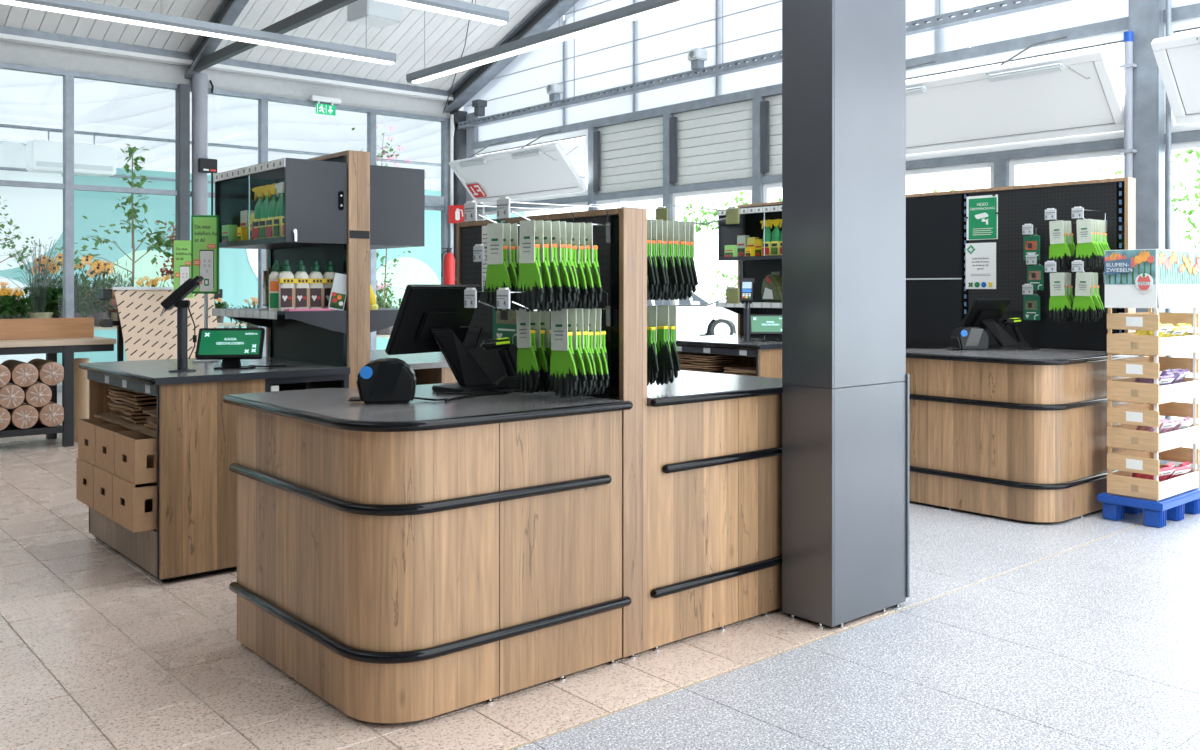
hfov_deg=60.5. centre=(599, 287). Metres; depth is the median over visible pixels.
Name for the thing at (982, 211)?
notice
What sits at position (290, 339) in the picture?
board
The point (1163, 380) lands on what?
packet
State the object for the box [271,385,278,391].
socket
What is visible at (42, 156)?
air conditioner
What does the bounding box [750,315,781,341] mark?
display
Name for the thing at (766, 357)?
desk
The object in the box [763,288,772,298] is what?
print
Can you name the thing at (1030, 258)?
hook
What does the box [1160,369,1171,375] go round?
packet
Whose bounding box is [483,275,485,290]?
hook
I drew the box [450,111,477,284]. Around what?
trim
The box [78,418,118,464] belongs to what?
bin
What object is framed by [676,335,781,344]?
countertop
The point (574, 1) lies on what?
trim
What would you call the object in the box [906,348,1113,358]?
countertop
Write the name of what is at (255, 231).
picture
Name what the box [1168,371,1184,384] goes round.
packet
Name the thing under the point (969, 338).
receipt printer
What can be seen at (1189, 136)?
trim
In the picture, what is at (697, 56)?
ceiling camera
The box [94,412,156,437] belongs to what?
shelf
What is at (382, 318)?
metal shelf
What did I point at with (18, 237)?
young tree
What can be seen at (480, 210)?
hook
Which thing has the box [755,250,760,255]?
picture
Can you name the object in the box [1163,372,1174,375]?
packet
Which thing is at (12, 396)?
paper roll
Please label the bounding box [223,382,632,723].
counter
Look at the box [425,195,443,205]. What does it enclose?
trim
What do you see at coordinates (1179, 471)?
packet
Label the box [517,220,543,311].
glove
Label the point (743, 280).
hood
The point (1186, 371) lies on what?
packet
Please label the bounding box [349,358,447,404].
receipt printer
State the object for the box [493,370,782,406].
countertop
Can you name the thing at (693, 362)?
paper bag
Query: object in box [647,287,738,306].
hook
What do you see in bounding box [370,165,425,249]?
upper cabinet
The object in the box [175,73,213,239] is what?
trim
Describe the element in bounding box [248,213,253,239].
product box
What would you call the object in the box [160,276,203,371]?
card terminal
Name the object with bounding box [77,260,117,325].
potted flower
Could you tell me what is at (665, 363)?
glove
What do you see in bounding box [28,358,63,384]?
paper roll
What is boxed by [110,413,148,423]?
paper bag
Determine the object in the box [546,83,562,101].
ceiling camera
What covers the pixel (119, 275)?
lavender
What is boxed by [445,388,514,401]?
loose cable
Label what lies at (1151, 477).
packet
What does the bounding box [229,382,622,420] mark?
countertop
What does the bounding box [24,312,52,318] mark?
pot
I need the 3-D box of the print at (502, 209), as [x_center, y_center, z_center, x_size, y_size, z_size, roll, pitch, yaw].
[-0.329,-0.262,3.463,0.001,0.040,0.062,0,0,-41]
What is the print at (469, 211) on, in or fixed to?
attached to the hook at (470, 207)
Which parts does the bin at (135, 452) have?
panel, panel, panel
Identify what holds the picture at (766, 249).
attached to the spray bottle at (768, 234)
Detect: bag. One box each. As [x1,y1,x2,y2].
[107,395,156,404]
[108,388,152,396]
[108,402,156,410]
[108,406,148,414]
[109,385,140,392]
[109,392,156,400]
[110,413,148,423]
[111,399,156,408]
[111,409,155,418]
[143,409,156,417]
[144,424,156,428]
[146,421,156,426]
[147,418,156,421]
[263,268,281,309]
[370,285,377,309]
[678,352,735,357]
[678,356,736,359]
[679,358,739,361]
[679,360,737,364]
[679,362,738,366]
[680,366,737,369]
[680,367,727,371]
[687,370,724,372]
[723,372,755,375]
[724,367,755,371]
[724,370,755,373]
[761,272,781,302]
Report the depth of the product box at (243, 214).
5.70 m
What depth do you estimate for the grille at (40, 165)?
14.69 m
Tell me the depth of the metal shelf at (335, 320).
5.23 m
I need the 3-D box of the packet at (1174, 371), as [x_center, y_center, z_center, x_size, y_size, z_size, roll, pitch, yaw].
[3.399,0.567,6.153,0.140,0.172,0.112,0,0,-38]
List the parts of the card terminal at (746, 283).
plate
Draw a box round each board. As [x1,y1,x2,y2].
[266,150,369,388]
[456,208,646,658]
[738,201,781,337]
[1104,249,1156,307]
[1157,249,1199,307]
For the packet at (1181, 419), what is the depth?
6.04 m
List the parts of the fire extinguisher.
tank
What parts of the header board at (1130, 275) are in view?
slogan panel, badge crown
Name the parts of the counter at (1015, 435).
panel, panel, bumper rail, bumper rail, edge trim, corner panel, panel, panel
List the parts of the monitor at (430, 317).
panel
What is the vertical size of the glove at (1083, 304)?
0.316 m
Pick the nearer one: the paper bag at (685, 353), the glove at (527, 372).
the glove at (527, 372)
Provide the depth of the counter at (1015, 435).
6.04 m
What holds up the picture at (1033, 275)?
on the pack at (1035, 274)
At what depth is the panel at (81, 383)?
9.07 m
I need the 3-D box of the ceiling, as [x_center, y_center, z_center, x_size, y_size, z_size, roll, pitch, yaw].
[-3.934,-4.031,7.623,11.931,2.985,7.900,0,0,-41]
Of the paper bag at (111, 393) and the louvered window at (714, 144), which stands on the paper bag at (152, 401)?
the paper bag at (111, 393)
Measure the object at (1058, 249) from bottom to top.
0.315 m
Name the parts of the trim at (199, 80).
round post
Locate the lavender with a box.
[106,260,144,311]
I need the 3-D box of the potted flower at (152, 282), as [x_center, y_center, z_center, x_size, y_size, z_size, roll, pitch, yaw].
[-5.552,0.141,12.711,0.642,0.608,0.657,0,0,-41]
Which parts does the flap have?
panel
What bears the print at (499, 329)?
attached to the pack at (504, 322)
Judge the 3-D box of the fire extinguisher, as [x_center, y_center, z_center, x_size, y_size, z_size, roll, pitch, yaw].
[-1.984,-0.268,13.765,0.320,0.535,0.160,0,0,-41]
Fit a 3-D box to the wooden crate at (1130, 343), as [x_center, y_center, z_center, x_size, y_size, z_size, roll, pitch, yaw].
[3.279,0.251,6.095,0.602,0.272,0.285,0,0,-41]
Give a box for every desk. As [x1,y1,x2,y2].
[370,350,456,384]
[675,335,781,378]
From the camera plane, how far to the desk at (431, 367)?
5.74 m
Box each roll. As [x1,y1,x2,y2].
[0,364,10,387]
[0,383,24,408]
[0,406,10,429]
[1,359,38,386]
[3,403,37,428]
[14,382,51,406]
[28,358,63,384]
[28,401,63,426]
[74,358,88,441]
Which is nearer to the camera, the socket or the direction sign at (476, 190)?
the socket
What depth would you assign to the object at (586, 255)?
3.65 m
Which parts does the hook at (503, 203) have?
plate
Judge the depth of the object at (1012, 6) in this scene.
10.27 m
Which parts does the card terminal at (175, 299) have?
plate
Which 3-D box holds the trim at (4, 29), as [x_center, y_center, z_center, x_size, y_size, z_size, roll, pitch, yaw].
[-6.391,-2.675,10.318,11.700,0.190,0.250,0,0,-41]
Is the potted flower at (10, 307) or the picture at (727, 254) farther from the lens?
the potted flower at (10, 307)
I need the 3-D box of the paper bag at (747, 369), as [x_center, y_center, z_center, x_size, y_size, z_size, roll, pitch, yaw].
[1.151,0.604,7.670,0.308,0.019,0.340,0,0,-40]
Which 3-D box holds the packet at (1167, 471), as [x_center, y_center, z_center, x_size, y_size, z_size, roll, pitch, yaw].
[3.259,1.119,6.005,0.140,0.159,0.130,0,0,-33]
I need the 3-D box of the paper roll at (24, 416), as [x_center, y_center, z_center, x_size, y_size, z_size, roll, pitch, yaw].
[-4.951,1.072,8.757,0.200,0.200,0.574,0,0,-41]
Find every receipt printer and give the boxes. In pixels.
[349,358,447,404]
[947,326,994,350]
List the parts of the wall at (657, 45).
post, guide rail, post, guide rail, post, guide rail, post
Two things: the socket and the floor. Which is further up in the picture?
the socket
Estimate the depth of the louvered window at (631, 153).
11.42 m
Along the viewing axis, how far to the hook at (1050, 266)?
6.47 m
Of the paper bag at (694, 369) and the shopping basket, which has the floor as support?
the shopping basket
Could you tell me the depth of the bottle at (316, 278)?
5.26 m
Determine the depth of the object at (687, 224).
4.10 m
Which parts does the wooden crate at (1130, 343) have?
corner post, corner post, corner post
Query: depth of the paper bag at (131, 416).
5.19 m
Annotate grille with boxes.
[36,161,112,170]
[351,16,397,27]
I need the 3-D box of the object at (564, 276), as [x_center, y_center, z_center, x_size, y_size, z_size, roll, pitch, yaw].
[-0.152,-0.076,3.596,0.028,0.315,0.169,0,0,-40]
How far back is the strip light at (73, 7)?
8.90 m
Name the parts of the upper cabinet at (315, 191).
panel, rail, panel, panel, panel, panel, fixing plate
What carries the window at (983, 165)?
in the wall at (657, 45)
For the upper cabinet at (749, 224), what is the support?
attached to the board at (758, 270)
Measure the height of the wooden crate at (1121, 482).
0.272 m
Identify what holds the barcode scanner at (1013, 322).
on the counter at (1015, 435)
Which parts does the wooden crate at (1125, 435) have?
corner post, corner post, corner post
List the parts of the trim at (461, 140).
post, white post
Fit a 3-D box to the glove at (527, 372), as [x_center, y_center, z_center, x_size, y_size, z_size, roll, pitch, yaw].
[-0.265,0.229,3.763,0.028,0.316,0.169,0,0,-37]
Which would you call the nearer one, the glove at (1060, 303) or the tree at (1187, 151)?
the glove at (1060, 303)
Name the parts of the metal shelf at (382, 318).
shelf plate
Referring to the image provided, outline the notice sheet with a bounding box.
[482,226,487,290]
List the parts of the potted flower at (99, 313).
flower, flower, pot, flower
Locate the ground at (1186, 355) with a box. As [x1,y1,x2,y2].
[8,311,1199,446]
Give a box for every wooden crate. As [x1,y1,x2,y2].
[1107,307,1198,356]
[1107,352,1198,404]
[1107,398,1198,452]
[1107,443,1198,500]
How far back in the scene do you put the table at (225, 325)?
12.03 m
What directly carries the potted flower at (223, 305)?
on the table
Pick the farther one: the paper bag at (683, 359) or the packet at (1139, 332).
the paper bag at (683, 359)
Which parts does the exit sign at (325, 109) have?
panel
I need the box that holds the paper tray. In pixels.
[349,397,360,400]
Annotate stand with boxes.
[174,240,193,299]
[191,215,219,361]
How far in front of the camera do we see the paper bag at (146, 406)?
5.22 m
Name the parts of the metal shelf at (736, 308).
label rail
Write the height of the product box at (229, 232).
0.110 m
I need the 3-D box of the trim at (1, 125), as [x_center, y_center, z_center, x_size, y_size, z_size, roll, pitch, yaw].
[-8.250,-2.248,14.261,22.000,0.050,0.050,0,0,-41]
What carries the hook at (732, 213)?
attached to the board at (622, 262)
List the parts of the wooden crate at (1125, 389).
corner post, corner post, corner post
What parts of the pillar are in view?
panel, panel, panel, panel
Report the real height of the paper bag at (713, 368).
0.018 m
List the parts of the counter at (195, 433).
panel, kick panel, edge trim, label rail, kick panel, panel, frame post, modesty panel, frame rail, frame post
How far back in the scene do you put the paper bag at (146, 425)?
4.96 m
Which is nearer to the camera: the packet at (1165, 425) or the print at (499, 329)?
the print at (499, 329)
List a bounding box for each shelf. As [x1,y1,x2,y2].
[0,422,62,437]
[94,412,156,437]
[212,308,346,332]
[370,308,398,331]
[716,302,781,314]
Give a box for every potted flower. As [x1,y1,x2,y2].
[0,282,13,296]
[0,287,35,318]
[20,255,61,317]
[32,253,106,317]
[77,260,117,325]
[83,286,94,316]
[99,300,116,325]
[136,275,169,286]
[214,298,234,322]
[230,297,257,327]
[376,281,400,307]
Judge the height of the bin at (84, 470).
0.215 m
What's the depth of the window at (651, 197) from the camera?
11.42 m
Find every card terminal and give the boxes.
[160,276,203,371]
[739,278,754,342]
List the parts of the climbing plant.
stem, pot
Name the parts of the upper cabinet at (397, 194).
panel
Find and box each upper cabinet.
[214,158,346,248]
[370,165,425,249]
[718,205,781,260]
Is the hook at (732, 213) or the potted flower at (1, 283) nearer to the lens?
the hook at (732, 213)
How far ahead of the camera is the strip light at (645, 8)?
9.22 m
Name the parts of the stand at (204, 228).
frame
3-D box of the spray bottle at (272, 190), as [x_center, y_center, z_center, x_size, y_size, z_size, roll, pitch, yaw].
[-1.695,-0.391,5.341,0.109,0.302,0.066,0,0,44]
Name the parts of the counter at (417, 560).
panel, panel, corner panel, bumper rail, edge trim, bumper rail, panel, panel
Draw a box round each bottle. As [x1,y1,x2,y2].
[252,186,263,238]
[259,184,270,238]
[266,183,277,237]
[269,260,280,310]
[274,182,283,236]
[278,260,295,310]
[282,185,283,235]
[294,260,309,308]
[309,260,323,308]
[323,261,334,307]
[760,219,771,255]
[769,219,780,255]
[778,219,781,254]
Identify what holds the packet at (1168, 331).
in the wooden crate at (1130, 343)
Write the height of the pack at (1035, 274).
0.183 m
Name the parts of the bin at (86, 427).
panel, panel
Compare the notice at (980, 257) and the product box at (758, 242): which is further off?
the product box at (758, 242)
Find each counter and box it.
[78,356,349,580]
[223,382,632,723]
[493,370,782,650]
[906,348,1138,523]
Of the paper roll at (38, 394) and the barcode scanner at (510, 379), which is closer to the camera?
the barcode scanner at (510, 379)
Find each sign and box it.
[310,95,340,115]
[449,205,464,222]
[466,183,486,197]
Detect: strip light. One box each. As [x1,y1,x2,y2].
[0,0,395,64]
[378,0,508,24]
[406,0,701,83]
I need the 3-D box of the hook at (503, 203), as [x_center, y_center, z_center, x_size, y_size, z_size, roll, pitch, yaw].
[-0.146,-0.235,3.619,0.481,0.141,0.072,0,0,-41]
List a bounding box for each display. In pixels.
[195,328,285,369]
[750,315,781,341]
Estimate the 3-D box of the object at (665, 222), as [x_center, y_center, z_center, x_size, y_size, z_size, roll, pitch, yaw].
[0.223,-0.110,4.059,0.028,0.315,0.169,0,0,-35]
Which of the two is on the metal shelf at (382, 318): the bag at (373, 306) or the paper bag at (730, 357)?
the bag at (373, 306)
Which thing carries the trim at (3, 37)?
attached to the wall at (10, 52)
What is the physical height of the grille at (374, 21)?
0.006 m
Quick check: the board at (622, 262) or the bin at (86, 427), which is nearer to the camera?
the board at (622, 262)
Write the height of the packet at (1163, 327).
0.172 m
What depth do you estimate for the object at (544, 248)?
3.53 m
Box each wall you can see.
[0,40,449,405]
[0,140,524,364]
[464,0,1199,484]
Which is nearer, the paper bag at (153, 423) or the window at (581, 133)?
the paper bag at (153, 423)
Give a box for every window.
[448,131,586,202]
[475,129,587,205]
[484,202,587,215]
[596,194,662,304]
[673,185,751,336]
[763,182,781,202]
[906,30,1128,160]
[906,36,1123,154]
[906,161,993,187]
[1009,148,1123,185]
[1164,17,1199,133]
[1165,141,1199,310]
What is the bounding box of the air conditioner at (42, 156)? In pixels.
[26,131,115,176]
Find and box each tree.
[0,197,51,270]
[52,144,173,286]
[152,214,174,286]
[680,191,781,299]
[1097,123,1199,337]
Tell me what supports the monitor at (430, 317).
on the counter at (417, 560)
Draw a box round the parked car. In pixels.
[647,292,737,335]
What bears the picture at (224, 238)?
attached to the product box at (229, 232)
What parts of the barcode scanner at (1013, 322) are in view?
handle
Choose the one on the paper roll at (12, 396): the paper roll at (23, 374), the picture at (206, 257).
the paper roll at (23, 374)
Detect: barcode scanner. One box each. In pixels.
[480,337,520,391]
[1002,318,1039,349]
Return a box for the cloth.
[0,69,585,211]
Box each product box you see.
[222,225,236,241]
[237,227,248,240]
[240,210,253,226]
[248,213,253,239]
[725,245,737,256]
[737,235,748,256]
[745,247,754,255]
[747,237,758,246]
[755,239,762,255]
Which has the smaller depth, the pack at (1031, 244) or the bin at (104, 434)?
the bin at (104, 434)
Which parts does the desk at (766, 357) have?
label rail, edge trim, panel, panel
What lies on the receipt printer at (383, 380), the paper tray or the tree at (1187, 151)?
the paper tray
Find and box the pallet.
[1097,488,1199,527]
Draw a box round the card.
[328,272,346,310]
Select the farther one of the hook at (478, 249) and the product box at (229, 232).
the product box at (229, 232)
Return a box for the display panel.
[906,177,1135,350]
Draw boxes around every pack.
[284,308,333,310]
[493,308,516,344]
[1023,233,1039,260]
[1023,293,1039,319]
[1027,263,1043,289]
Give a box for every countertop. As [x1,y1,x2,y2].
[83,356,345,384]
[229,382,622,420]
[370,350,448,368]
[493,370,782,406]
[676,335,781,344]
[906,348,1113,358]
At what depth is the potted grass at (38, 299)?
11.61 m
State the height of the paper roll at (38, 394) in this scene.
0.200 m
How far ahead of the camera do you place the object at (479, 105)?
13.42 m
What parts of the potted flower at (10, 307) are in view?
pot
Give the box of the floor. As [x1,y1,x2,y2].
[0,423,1199,749]
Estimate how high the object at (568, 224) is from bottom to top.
0.316 m
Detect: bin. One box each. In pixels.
[76,458,94,508]
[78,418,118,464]
[94,466,113,519]
[95,424,138,473]
[113,475,156,532]
[114,430,156,487]
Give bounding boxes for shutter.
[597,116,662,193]
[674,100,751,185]
[764,94,781,175]
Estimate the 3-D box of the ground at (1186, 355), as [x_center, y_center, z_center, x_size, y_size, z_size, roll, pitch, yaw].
[-6.476,1.550,30.648,110.000,0.200,95.000,0,0,-41]
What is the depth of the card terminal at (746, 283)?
7.62 m
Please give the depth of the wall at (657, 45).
10.88 m
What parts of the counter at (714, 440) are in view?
panel, edge trim, bumper rail, bumper rail, panel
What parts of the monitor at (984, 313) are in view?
panel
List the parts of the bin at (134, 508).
panel, panel, panel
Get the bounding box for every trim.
[0,24,452,96]
[0,33,452,101]
[0,62,449,121]
[0,124,585,178]
[0,167,491,201]
[0,180,443,210]
[57,386,61,391]
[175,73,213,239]
[185,0,248,78]
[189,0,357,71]
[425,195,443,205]
[443,0,472,113]
[444,0,578,112]
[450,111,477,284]
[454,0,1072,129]
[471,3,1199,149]
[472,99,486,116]
[484,130,1199,211]
[574,1,574,95]
[722,0,722,62]
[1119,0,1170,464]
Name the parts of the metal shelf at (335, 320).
label rail, shelf plate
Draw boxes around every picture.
[180,266,189,295]
[199,250,213,290]
[222,236,227,241]
[252,228,258,237]
[259,227,264,237]
[266,226,271,236]
[274,225,278,235]
[330,292,345,309]
[496,309,515,323]
[725,252,732,256]
[738,248,744,256]
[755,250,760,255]
[762,248,768,254]
[771,247,777,253]
[1025,241,1036,249]
[1025,301,1036,309]
[1029,271,1040,279]
[1105,250,1155,283]
[1157,250,1199,284]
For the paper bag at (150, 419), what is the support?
on the paper bag at (153, 423)
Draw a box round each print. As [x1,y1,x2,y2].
[263,287,264,303]
[465,207,473,218]
[490,245,498,253]
[497,204,507,216]
[497,295,507,306]
[498,328,514,330]
[554,331,563,339]
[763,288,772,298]
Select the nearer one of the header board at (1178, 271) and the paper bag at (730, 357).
the header board at (1178, 271)
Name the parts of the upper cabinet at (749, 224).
panel, rail, panel, panel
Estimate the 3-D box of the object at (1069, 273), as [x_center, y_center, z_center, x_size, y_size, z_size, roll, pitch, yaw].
[2.982,0.060,6.597,0.028,0.314,0.169,0,2,-35]
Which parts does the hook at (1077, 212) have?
plate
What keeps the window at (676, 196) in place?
in the wall at (657, 45)
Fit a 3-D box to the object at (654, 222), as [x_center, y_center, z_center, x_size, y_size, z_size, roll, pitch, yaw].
[0.181,-0.109,4.014,0.028,0.314,0.169,0,1,-36]
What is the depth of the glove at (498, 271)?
3.68 m
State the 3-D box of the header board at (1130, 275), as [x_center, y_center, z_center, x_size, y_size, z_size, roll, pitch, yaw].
[3.034,-0.053,5.892,0.022,0.335,0.285,0,0,-41]
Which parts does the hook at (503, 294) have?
plate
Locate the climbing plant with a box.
[352,125,410,334]
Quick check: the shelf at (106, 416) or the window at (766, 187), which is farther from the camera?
the window at (766, 187)
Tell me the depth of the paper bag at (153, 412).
4.99 m
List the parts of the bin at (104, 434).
panel, panel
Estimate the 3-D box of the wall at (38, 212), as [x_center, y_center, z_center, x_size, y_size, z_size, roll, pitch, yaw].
[-10.129,-0.360,16.457,22.000,4.320,0.220,0,0,-41]
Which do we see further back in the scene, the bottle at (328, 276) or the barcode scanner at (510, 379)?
the bottle at (328, 276)
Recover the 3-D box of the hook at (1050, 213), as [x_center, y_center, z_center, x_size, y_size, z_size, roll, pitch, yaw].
[2.981,-0.430,6.596,0.401,0.141,0.072,0,0,-41]
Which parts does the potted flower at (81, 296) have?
flower, pot, flower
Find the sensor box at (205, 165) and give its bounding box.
[198,158,216,214]
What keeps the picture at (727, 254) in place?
attached to the product box at (730, 250)
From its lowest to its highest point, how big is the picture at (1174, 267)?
0.196 m
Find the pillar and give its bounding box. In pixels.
[782,0,909,627]
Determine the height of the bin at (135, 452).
0.215 m
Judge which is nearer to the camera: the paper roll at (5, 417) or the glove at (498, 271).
the glove at (498, 271)
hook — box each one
[464,201,573,225]
[464,288,522,309]
[473,244,486,261]
[477,202,505,222]
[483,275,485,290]
[497,197,611,242]
[497,288,611,325]
[587,204,667,220]
[618,201,738,224]
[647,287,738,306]
[1022,224,1037,235]
[1022,284,1037,294]
[1026,254,1041,265]
[1045,208,1078,222]
[1045,261,1075,273]
[1072,206,1107,231]
[1072,260,1104,282]
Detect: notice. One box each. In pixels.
[965,194,997,239]
[966,242,995,288]
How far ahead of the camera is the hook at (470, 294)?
3.62 m
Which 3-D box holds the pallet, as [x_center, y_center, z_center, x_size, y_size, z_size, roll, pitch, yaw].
[3.273,1.278,6.096,0.660,0.145,0.360,0,0,-41]
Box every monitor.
[385,284,507,394]
[959,298,1030,349]
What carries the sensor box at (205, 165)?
attached to the wall at (10, 52)
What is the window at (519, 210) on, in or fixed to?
in the wall at (657, 45)
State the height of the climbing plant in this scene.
2.919 m
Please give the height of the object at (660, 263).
0.314 m
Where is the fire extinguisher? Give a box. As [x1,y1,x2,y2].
[441,248,455,284]
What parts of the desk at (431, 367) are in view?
panel, panel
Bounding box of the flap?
[1151,31,1199,124]
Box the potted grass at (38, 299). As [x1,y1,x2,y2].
[1,239,81,318]
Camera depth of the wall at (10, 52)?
12.04 m
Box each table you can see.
[0,317,115,446]
[94,323,234,329]
[107,322,245,329]
[376,334,390,336]
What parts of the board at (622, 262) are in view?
pegboard panel, plain panel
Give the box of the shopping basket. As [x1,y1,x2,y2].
[98,287,222,360]
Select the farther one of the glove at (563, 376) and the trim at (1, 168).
the trim at (1, 168)
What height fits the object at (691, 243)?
0.314 m
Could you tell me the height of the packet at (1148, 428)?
0.169 m
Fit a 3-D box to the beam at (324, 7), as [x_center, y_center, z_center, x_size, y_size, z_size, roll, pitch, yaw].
[-1.422,-2.500,7.962,0.070,0.100,9.950,0,0,-41]
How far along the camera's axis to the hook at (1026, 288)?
6.86 m
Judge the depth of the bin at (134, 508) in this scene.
4.68 m
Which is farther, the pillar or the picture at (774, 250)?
the picture at (774, 250)
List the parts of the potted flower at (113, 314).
pot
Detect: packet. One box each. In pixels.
[1132,473,1149,478]
[1135,371,1159,382]
[1136,322,1160,335]
[1136,417,1160,431]
[1146,419,1167,431]
[1148,467,1165,479]
[1151,375,1173,385]
[1158,324,1173,337]
[1158,420,1176,433]
[1158,466,1175,481]
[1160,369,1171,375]
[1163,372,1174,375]
[1164,326,1177,333]
[1164,462,1175,466]
[1166,466,1187,479]
[1168,327,1186,336]
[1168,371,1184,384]
[1170,418,1183,431]
[1171,368,1181,373]
[1172,420,1192,430]
[1175,323,1186,326]
[1177,369,1189,382]
[1178,461,1190,466]
[1181,324,1191,335]
[1181,466,1190,475]
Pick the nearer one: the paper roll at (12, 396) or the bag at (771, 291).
the bag at (771, 291)
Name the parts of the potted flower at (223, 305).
pot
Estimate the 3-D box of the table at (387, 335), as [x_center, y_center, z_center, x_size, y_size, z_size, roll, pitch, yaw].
[-3.634,1.050,14.479,3.100,0.800,1.230,0,0,-41]
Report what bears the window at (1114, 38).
in the wall at (657, 45)
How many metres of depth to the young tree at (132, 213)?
12.74 m
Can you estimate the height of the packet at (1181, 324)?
0.171 m
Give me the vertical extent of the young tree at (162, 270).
1.405 m
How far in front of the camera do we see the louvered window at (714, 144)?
10.47 m
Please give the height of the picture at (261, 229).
0.054 m
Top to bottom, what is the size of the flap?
0.754 m
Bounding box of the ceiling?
[0,0,542,89]
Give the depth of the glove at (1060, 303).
6.52 m
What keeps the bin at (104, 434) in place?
on the counter at (195, 433)
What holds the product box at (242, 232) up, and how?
on the upper cabinet at (315, 191)
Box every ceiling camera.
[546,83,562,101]
[688,48,707,69]
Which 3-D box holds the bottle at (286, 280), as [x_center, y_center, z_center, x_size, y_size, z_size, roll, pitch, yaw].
[-1.577,-0.013,5.177,0.076,0.258,0.058,0,0,-32]
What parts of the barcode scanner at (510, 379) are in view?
handle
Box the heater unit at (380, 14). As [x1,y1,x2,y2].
[347,0,400,27]
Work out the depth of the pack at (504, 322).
4.19 m
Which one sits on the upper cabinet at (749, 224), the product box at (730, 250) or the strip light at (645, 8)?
the product box at (730, 250)
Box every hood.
[191,276,203,283]
[741,278,753,283]
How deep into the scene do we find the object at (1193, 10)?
8.61 m
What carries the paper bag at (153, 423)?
on the paper bag at (146, 425)

